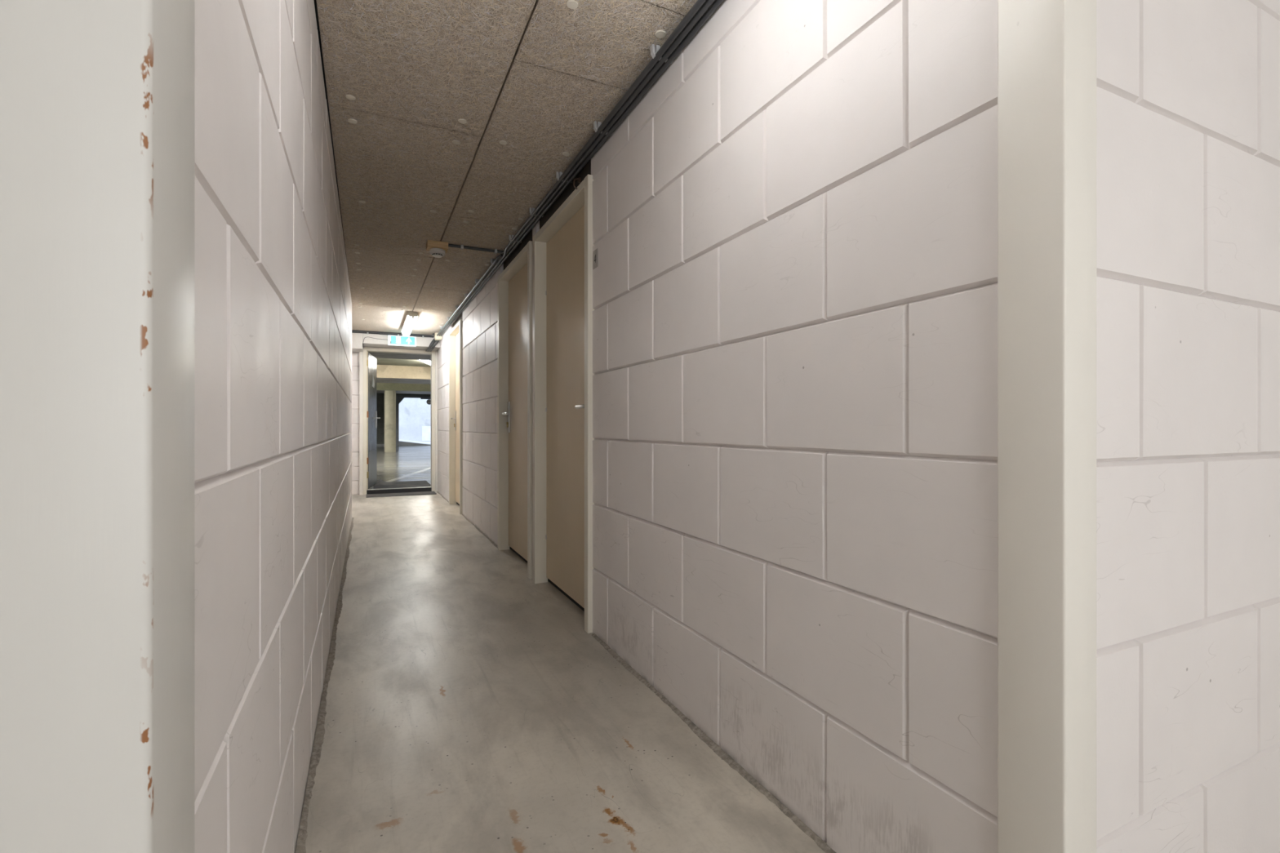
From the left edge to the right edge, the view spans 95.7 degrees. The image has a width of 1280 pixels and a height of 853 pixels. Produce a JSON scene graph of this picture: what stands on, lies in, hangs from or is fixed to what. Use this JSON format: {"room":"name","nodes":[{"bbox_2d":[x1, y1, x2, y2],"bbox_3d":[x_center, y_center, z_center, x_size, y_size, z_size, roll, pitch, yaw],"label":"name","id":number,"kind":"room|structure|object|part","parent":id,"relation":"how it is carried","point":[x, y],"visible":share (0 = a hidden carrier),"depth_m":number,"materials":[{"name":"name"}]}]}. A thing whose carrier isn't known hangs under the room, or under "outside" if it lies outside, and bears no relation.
{"room":"basement storage corridor","nodes":[
{"label":"basement storage corridor","id":0,"kind":"room"},
{"bbox_2d":[194,0,351,852],"bbox_3d":[-1.735,-0.164,3.213,0.124,2.243,6.288,0,0,-25],"label":"wall","id":1,"kind":"structure","parent":0,"point":[273,301],"depth_m":0.90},
{"bbox_2d":[295,517,354,852],"bbox_3d":[-1.695,0.955,3.291,0.026,0.008,6.160,0,0,-25],"label":"trim","id":2,"kind":"structure","parent":1,"relation":"attached to","point":[320,730],"depth_m":1.82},
{"bbox_2d":[351,346,434,495],"bbox_3d":[-3.881,-0.164,8.209,1.900,2.243,0.121,0,0,-25],"label":"wall","id":3,"kind":"structure","parent":0,"point":[355,355],"depth_m":8.10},
{"bbox_2d":[359,346,437,495],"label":"door","id":4,"kind":"structure","parent":3,"relation":"in","point":[368,417],"depth_m":8.39,"materials":[{"name":"white wood"}]},
{"bbox_3d":[-3.903,-0.042,8.110,0.045,2.000,0.050,0,0,-25],"label":"architrave","id":5,"kind":"part","parent":4,"relation":"part of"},
{"bbox_3d":[-3.895,-0.078,8.202,0.048,2.072,0.160,0,0,-25],"label":"frame post","id":6,"kind":"part","parent":4,"relation":"part of","materials":[{"name":"beige wood"}]},
{"bbox_3d":[-4.021,0.623,8.721,0.002,0.530,0.855,0,0,-17],"label":"kick plate","id":7,"kind":"part","parent":4,"relation":"part of","materials":[{"name":"grey metal"}]},
{"bbox_3d":[-3.070,-0.078,8.592,0.050,2.072,0.160,0,0,-25],"label":"frame post","id":8,"kind":"part","parent":4,"relation":"part of","materials":[{"name":"beige wood"}]},
{"bbox_3d":[-3.001,-0.078,8.536,0.027,2.072,0.050,0,0,-25],"label":"architrave","id":9,"kind":"part","parent":4,"relation":"part of","materials":[{"name":"beige wood"}]},
{"bbox_2d":[368,445,431,488],"bbox_3d":[-9.524,0.958,25.994,23.000,0.100,36.859,0,0,-25],"label":"floor","id":10,"kind":"structure","parent":0,"point":[408,463],"depth_m":14.00,"materials":[{"name":"grey concrete"}]},
{"bbox_2d":[376,444,384,446],"bbox_3d":[-15.862,0.853,24.368,10.150,0.110,0.179,0,0,-25],"label":"kerb","id":11,"kind":"object","parent":10,"relation":"on","point":[377,445],"depth_m":26.21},
{"bbox_2d":[384,391,395,452],"bbox_3d":[-8.895,-0.180,20.627,0.380,2.174,0.380,0,0,-25],"label":"concrete column","id":12,"kind":"structure","parent":10,"relation":"on","point":[389,396],"depth_m":20.47,"materials":[{"name":"beige concrete"}]},
{"bbox_2d":[376,382,431,394],"bbox_3d":[-7.634,-1.434,21.997,23.000,0.334,1.900,0,0,-25],"label":"concrete beam","id":13,"kind":"structure","parent":12,"relation":"on","point":[415,388],"depth_m":20.68,"materials":[{"name":"grey concrete"}]},
{"bbox_2d":[373,479,431,488],"bbox_3d":[-3.692,0.880,8.979,0.800,0.055,1.050,0,0,-25],"label":"doormat","id":14,"kind":"object","parent":10,"relation":"on","point":[380,484],"visible":0.92,"depth_m":8.97,"materials":[{"name":"black rubber"}]},
{"bbox_2d":[375,357,431,367],"bbox_3d":[-5.869,-1.697,18.264,23.000,0.190,19.759,0,0,-25],"label":"ceiling","id":15,"kind":"structure","parent":0,"point":[391,362],"depth_m":14.58,"materials":[{"name":"beige concrete"}]},
{"bbox_2d":[368,351,431,359],"bbox_3d":[-2.204,-1.434,10.512,23.000,0.334,2.609,0,0,-25],"label":"concrete beam","id":16,"kind":"structure","parent":15,"relation":"attached to","point":[380,355],"depth_m":10.46,"materials":[{"name":"grey concrete"}]},
{"bbox_2d":[376,364,431,384],"bbox_3d":[-5.188,-1.434,16.822,23.000,0.334,1.850,0,0,-25],"label":"concrete beam","id":17,"kind":"structure","parent":15,"relation":"attached to","point":[384,373],"depth_m":15.40,"materials":[{"name":"beige concrete"}]},
{"bbox_2d":[419,360,431,364],"bbox_3d":[-5.057,-1.554,13.925,0.130,0.094,1.560,0,0,-7],"label":"light","id":18,"kind":"object","parent":15,"relation":"attached to","point":[428,362],"visible":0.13,"depth_m":13.54,"materials":[{"name":"white"}]},
{"bbox_2d":[376,393,431,444],"bbox_3d":[-10.135,-0.347,27.286,23.000,2.510,0.200,0,0,-25],"label":"wall","id":19,"kind":"structure","parent":0,"point":[380,397],"depth_m":26.39,"materials":[{"name":"concrete"}]},
{"bbox_2d":[395,395,431,446],"bbox_3d":[-9.416,-0.267,27.427,3.980,2.350,0.159,0,0,-25],"label":"frame","id":20,"kind":"object","parent":19,"relation":"attached to","point":[399,398],"visible":0.73,"depth_m":26.62,"materials":[{"name":"grey metal"}]},
{"bbox_3d":[-11.164,-0.267,26.633,0.140,2.350,0.099,0,0,-25],"label":"frame post","id":21,"kind":"part","parent":20,"relation":"part of","materials":[{"name":"grey metal"}]},
{"bbox_2d":[426,396,431,404],"bbox_3d":[-9.823,-1.198,27.055,0.217,0.361,0.241,0,0,7],"label":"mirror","id":22,"kind":"object","parent":19,"relation":"hanging from","point":[428,401],"visible":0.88,"depth_m":26.98,"materials":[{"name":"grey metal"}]},
{"bbox_2d":[399,397,431,441],"bbox_3d":[-12.280,-1.167,34.164,17.000,4.150,0.330,0,0,-25],"label":"wall","id":23,"kind":"structure","parent":0,"point":[415,413],"depth_m":33.64,"materials":[{"name":"white paint"}]},
{"bbox_2d":[399,439,431,445],"bbox_3d":[-11.264,0.482,30.845,14.000,0.849,6.600,0,0,-25],"label":"floor","id":24,"kind":"structure","parent":0,"point":[402,442],"depth_m":27.61,"materials":[{"name":"grey concrete"}]},
{"bbox_2d":[313,0,697,335],"bbox_3d":[-2.015,-1.323,4.380,2.100,0.085,8.638,0,0,-25],"label":"ceiling","id":25,"kind":"structure","parent":0,"point":[450,121],"depth_m":2.37,"materials":[{"name":"brown wood"}]},
{"bbox_2d":[345,94,355,100],"bbox_3d":[-1.127,-1.284,2.258,0.037,0.008,0.037,0,0,-25],"label":"washer","id":26,"kind":"object","parent":25,"relation":"in","point":[348,97],"depth_m":2.25,"materials":[{"name":"beige metal"}]},
{"bbox_2d":[347,118,357,124],"bbox_3d":[-1.207,-1.284,2.434,0.037,0.008,0.037,0,0,-25],"label":"washer","id":27,"kind":"object","parent":25,"relation":"in","point":[350,121],"depth_m":2.43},
{"bbox_2d":[351,329,434,336],"bbox_3d":[-3.636,-1.275,7.701,1.688,0.016,0.172,0,0,-25],"label":"conduit","id":28,"kind":"object","parent":25,"relation":"attached to","point":[352,330],"visible":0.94,"depth_m":7.89,"materials":[{"name":"grey plastic"}]},
{"bbox_2d":[351,331,439,351],"bbox_3d":[-3.728,-1.163,8.002,1.798,0.243,0.394,0,0,-25],"label":"concrete beam","id":29,"kind":"structure","parent":25,"relation":"attached to","point":[422,344],"depth_m":7.91,"materials":[{"name":"white concrete"}]},
{"bbox_2d":[351,331,433,337],"bbox_3d":[-3.672,-1.259,7.793,1.702,0.020,0.026,0,0,-25],"label":"conduit","id":30,"kind":"object","parent":29,"relation":"attached to","point":[352,331],"visible":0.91,"depth_m":7.89,"materials":[{"name":"grey plastic"}]},
{"bbox_2d":[387,334,416,346],"bbox_3d":[-3.270,-1.176,7.965,0.360,0.136,0.062,0,0,-25],"label":"exit sign","id":31,"kind":"object","parent":29,"relation":"attached to","point":[396,340],"visible":1,"depth_m":7.94,"materials":[{"name":"plastic"}]},
{"bbox_3d":[-3.252,-1.178,7.946,0.303,0.108,0.003,0,0,-25],"label":"sign panel","id":32,"kind":"part","parent":31,"relation":"part of","materials":[{"name":"plastic"}]},
{"bbox_2d":[401,311,418,336],"bbox_3d":[-2.807,-1.236,7.046,0.116,0.098,1.270,0,0,-25],"label":"ceiling light","id":33,"kind":"object","parent":25,"relation":"attached to","point":[411,317],"visible":1,"depth_m":6.72,"materials":[{"name":"white plastic"}]},
{"bbox_2d":[426,240,448,253],"bbox_3d":[-1.422,-1.261,4.062,0.137,0.047,0.110,0,0,-25],"label":"wooden block","id":34,"kind":"object","parent":25,"relation":"attached to","point":[430,243],"visible":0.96,"depth_m":4.01,"materials":[{"name":"brown wood"}]},
{"bbox_2d":[429,248,444,257],"bbox_3d":[-1.421,-1.213,4.063,0.105,0.047,0.105,0,0,-25],"label":"smoke detector","id":35,"kind":"object","parent":34,"relation":"attached to","point":[435,252],"visible":1,"depth_m":4.03,"materials":[{"name":"white plastic"}]},
{"bbox_2d":[434,333,442,340],"bbox_3d":[-2.782,-1.239,7.993,0.087,0.092,0.110,0,0,-25],"label":"junction box","id":36,"kind":"object","parent":25,"relation":"attached to","point":[436,338],"visible":0.85,"depth_m":7.95,"materials":[{"name":"beige plastic"}]},
{"bbox_2d":[452,140,460,144],"bbox_3d":[-0.828,-1.284,2.615,0.037,0.008,0.037,0,0,-25],"label":"washer","id":37,"kind":"object","parent":25,"relation":"in","point":[454,142],"depth_m":2.61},
{"bbox_2d":[457,118,466,124],"bbox_3d":[-0.745,-1.284,2.434,0.037,0.008,0.037,0,0,-25],"label":"washer","id":38,"kind":"object","parent":25,"relation":"in","point":[460,121],"depth_m":2.43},
{"bbox_2d":[436,253,502,336],"bbox_3d":[-1.895,-1.254,6.095,0.037,0.032,4.079,0,0,-25],"label":"conduit","id":39,"kind":"object","parent":25,"relation":"attached to","point":[495,261],"visible":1,"depth_m":5.21,"materials":[{"name":"grey plastic"}]},
{"bbox_2d":[498,140,506,144],"bbox_3d":[-0.618,-1.284,2.617,0.037,0.008,0.037,0,0,-25],"label":"washer","id":40,"kind":"object","parent":25,"relation":"in","point":[500,142],"depth_m":2.61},
{"bbox_2d":[509,235,521,242],"bbox_3d":[-0.839,-1.263,3.898,0.081,0.040,0.018,0,0,-25],"label":"clip","id":41,"kind":"object","parent":25,"relation":"attached to","point":[511,237],"visible":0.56,"depth_m":3.88,"materials":[{"name":"silver metal"}]},
{"bbox_2d":[528,207,543,217],"bbox_3d":[-0.612,-1.263,3.418,0.081,0.040,0.018,0,0,-25],"label":"clip","id":42,"kind":"object","parent":25,"relation":"attached to","point":[531,210],"visible":0.57,"depth_m":3.40,"materials":[{"name":"silver metal"}]},
{"bbox_2d":[555,171,572,183],"bbox_3d":[-0.385,-1.263,2.937,0.081,0.040,0.018,0,0,-25],"label":"clip","id":43,"kind":"object","parent":25,"relation":"attached to","point":[557,175],"visible":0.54,"depth_m":2.92,"materials":[{"name":"silver metal"}]},
{"bbox_2d":[562,151,569,155],"bbox_3d":[-0.347,-1.284,2.726,0.037,0.008,0.037,0,0,-25],"label":"washer","id":44,"kind":"object","parent":25,"relation":"in","point":[564,153],"depth_m":2.72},
{"bbox_2d":[566,0,577,8],"bbox_3d":[-0.206,-1.284,1.761,0.037,0.008,0.037,0,0,-25],"label":"washer","id":45,"kind":"object","parent":25,"relation":"in","point":[571,4],"depth_m":1.76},
{"bbox_2d":[448,0,715,253],"bbox_3d":[-0.391,-1.259,2.511,0.403,0.041,3.635,0,0,-25],"label":"conduit","id":46,"kind":"object","parent":25,"relation":"attached to","point":[708,3],"visible":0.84,"depth_m":2.29,"materials":[{"name":"grey plastic"}]},
{"bbox_2d":[593,120,612,135],"bbox_3d":[-0.157,-1.263,2.455,0.081,0.040,0.018,0,0,-25],"label":"clip","id":47,"kind":"object","parent":25,"relation":"attached to","point":[596,125],"visible":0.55,"depth_m":2.44,"materials":[{"name":"silver metal"}]},
{"bbox_2d":[655,30,666,38],"bbox_3d":[0.068,-1.284,1.894,0.037,0.008,0.037,0,0,-25],"label":"washer","id":48,"kind":"object","parent":25,"relation":"in","point":[659,33],"depth_m":1.89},
{"bbox_2d":[650,44,673,64],"bbox_3d":[0.075,-1.263,1.966,0.081,0.040,0.018,0,0,-25],"label":"clip","id":49,"kind":"object","parent":25,"relation":"attached to","point":[654,50],"visible":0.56,"depth_m":1.95,"materials":[{"name":"silver metal"}]},
{"bbox_2d":[294,491,826,852],"bbox_3d":[-0.659,1.008,3.267,4.600,0.100,11.670,0,0,-25],"label":"floor","id":50,"kind":"structure","parent":0,"point":[472,707],"depth_m":1.82,"materials":[{"name":"concrete"}]},
{"bbox_2d":[365,491,436,497],"bbox_3d":[-3.351,0.952,8.141,0.900,0.010,0.345,0,0,-25],"label":"threshold","id":51,"kind":"object","parent":50,"relation":"on","point":[384,495],"visible":1,"depth_m":8.10,"materials":[{"name":"grey metal"}]},
{"bbox_2d":[436,0,997,852],"bbox_3d":[-1.166,-0.164,4.787,0.086,2.243,8.648,0,0,-25],"label":"wall","id":52,"kind":"structure","parent":0,"point":[795,224],"depth_m":1.36,"materials":[{"name":"white brick"}]},
{"bbox_2d":[448,319,463,514],"bbox_3d":[-2.124,-0.105,6.772,0.094,2.126,0.960,0,0,-25],"label":"door","id":53,"kind":"structure","parent":52,"relation":"in","point":[455,377],"depth_m":7.13,"materials":[{"name":"wood"}]},
{"bbox_3d":[-2.323,-0.105,7.181,0.085,2.125,0.050,0,0,-25],"label":"frame post","id":54,"kind":"part","parent":53,"relation":"part of","materials":[{"name":"beige wood"}]},
{"bbox_3d":[-2.270,-0.072,7.129,0.011,0.240,0.038,0,0,-25],"label":"plate","id":55,"kind":"part","parent":53,"relation":"part of","materials":[{"name":"metal"}]},
{"bbox_3d":[-1.934,-0.105,6.359,0.085,2.125,0.050,0,0,-25],"label":"frame post","id":56,"kind":"part","parent":53,"relation":"part of","materials":[{"name":"beige wood"}]},
{"bbox_2d":[453,312,462,327],"bbox_3d":[-2.101,-1.225,6.775,0.049,0.118,0.953,0,0,-25],"label":"trim","id":57,"kind":"structure","parent":52,"relation":"attached to","point":[460,317],"depth_m":6.81,"materials":[{"name":"metal"}]},
{"bbox_2d":[462,514,497,548],"bbox_3d":[-1.522,0.955,5.419,0.019,0.008,1.940,0,0,-25],"label":"trim","id":58,"kind":"structure","parent":52,"relation":"attached to","point":[465,517],"depth_m":5.25,"materials":[{"name":"grey"}]},
{"bbox_2d":[497,240,532,578],"bbox_3d":[-0.860,-0.105,4.099,0.094,2.126,0.977,0,0,-25],"label":"door","id":59,"kind":"structure","parent":52,"relation":"in","point":[515,282],"depth_m":4.27,"materials":[{"name":"wood"}]},
{"bbox_3d":[-1.063,-0.105,4.516,0.085,2.125,0.050,0,0,-25],"label":"frame post","id":60,"kind":"part","parent":59,"relation":"part of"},
{"bbox_3d":[-1.010,-0.072,4.463,0.011,0.240,0.038,0,0,-25],"label":"plate","id":61,"kind":"part","parent":59,"relation":"part of","materials":[{"name":"metal"}]},
{"bbox_3d":[-0.666,-0.105,3.678,0.085,2.125,0.050,0,0,-25],"label":"frame post","id":62,"kind":"part","parent":59,"relation":"part of","materials":[{"name":"beige wood"}]},
{"bbox_2d":[503,229,532,270],"bbox_3d":[-0.843,-1.225,4.114,0.049,0.118,0.958,0,0,-25],"label":"trim","id":63,"kind":"structure","parent":52,"relation":"attached to","point":[528,237],"depth_m":4.08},
{"bbox_2d":[532,174,595,633],"bbox_3d":[-0.409,-0.105,3.145,0.094,2.126,0.986,0,0,-25],"label":"door","id":64,"kind":"structure","parent":52,"relation":"in","point":[562,309],"depth_m":3.23,"materials":[{"name":"wood"}]},
{"bbox_3d":[-0.614,-0.105,3.566,0.085,2.125,0.050,0,0,-25],"label":"frame post","id":65,"kind":"part","parent":64,"relation":"part of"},
{"bbox_3d":[-0.271,-0.097,2.841,0.062,0.036,0.144,0,0,-25],"label":"lever handle","id":66,"kind":"part","parent":64,"relation":"part of","materials":[{"name":"metal"}]},
{"bbox_3d":[-0.213,-0.105,2.720,0.085,2.125,0.050,0,0,-25],"label":"frame post","id":67,"kind":"part","parent":64,"relation":"part of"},
{"bbox_2d":[539,159,591,229],"bbox_3d":[-0.395,-1.225,3.166,0.049,0.118,0.964,0,0,-25],"label":"trim","id":68,"kind":"structure","parent":52,"relation":"attached to","point":[586,171],"depth_m":3.13,"materials":[{"name":"grey metal"}]},
{"bbox_2d":[573,177,581,189],"bbox_3d":[-0.305,-1.174,2.798,0.036,0.060,0.024,0,0,-25],"label":"wall hook","id":69,"kind":"object","parent":52,"relation":"attached to","point":[579,179],"visible":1,"depth_m":2.79,"materials":[{"name":"brown metal"}]},
{"bbox_2d":[440,0,724,336],"bbox_3d":[-1.074,-1.248,4.459,0.022,0.020,7.740,0,0,-25],"label":"conduit","id":70,"kind":"object","parent":52,"relation":"attached to","point":[716,3],"visible":0.93,"depth_m":2.33,"materials":[{"name":"grey plastic"}]},
{"bbox_2d":[592,248,598,269],"bbox_3d":[-0.204,-0.766,2.649,0.004,0.083,0.060,0,0,-25],"label":"number plate","id":71,"kind":"object","parent":52,"relation":"attached to","point":[595,253],"visible":1,"depth_m":2.64,"materials":[{"name":"grey metal"}]},
{"bbox_2d":[591,633,835,852],"bbox_3d":[0.181,0.955,1.811,0.024,0.008,1.880,0,0,-25],"label":"trim","id":72,"kind":"structure","parent":52,"relation":"attached to","point":[701,735],"depth_m":1.67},
{"bbox_2d":[1096,0,1279,852],"bbox_3d":[1.557,-0.242,1.387,2.000,2.400,0.144,0,0,-25],"label":"wall","id":73,"kind":"structure","parent":0,"point":[1188,91],"depth_m":1.03,"materials":[{"name":"white brick"}]},
{"bbox_3d":[0.303,-1.263,1.482,0.081,0.040,0.018,0,0,-25],"label":"clip","id":74,"kind":"object","parent":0,"visible":0},
{"bbox_2d":[439,0,706,336],"bbox_3d":[-1.105,-1.247,4.444,0.043,0.023,7.740,0,0,-25],"label":"conduit","id":75,"kind":"object","parent":74,"relation":"attached to","point":[699,3],"visible":1,"depth_m":2.33,"materials":[{"name":"grey plastic"}]},
{"bbox_3d":[-0.966,-0.242,0.154,1.185,2.400,0.096,0,0,-25],"label":"wall","id":76,"kind":"structure","parent":0,"visible":0},
{"bbox_2d":[0,0,1096,852],"bbox_3d":[0.127,-0.192,0.664,1.227,2.300,0.115,0,0,-25],"label":"door frame","id":77,"kind":"structure","parent":76,"relation":"attached to","point":[97,96],"depth_m":0.39,"materials":[{"name":"white paint"}]},
{"bbox_3d":[-0.390,-0.192,0.420,0.085,2.300,0.115,0,0,-25],"label":"post","id":78,"kind":"part","parent":77,"relation":"part of","materials":[{"name":"white paint"}]},
{"bbox_3d":[0.640,-0.192,0.914,0.085,2.300,0.102,0,0,-25],"label":"post","id":79,"kind":"part","parent":77,"relation":"part of","materials":[{"name":"white paint"}]}
]}

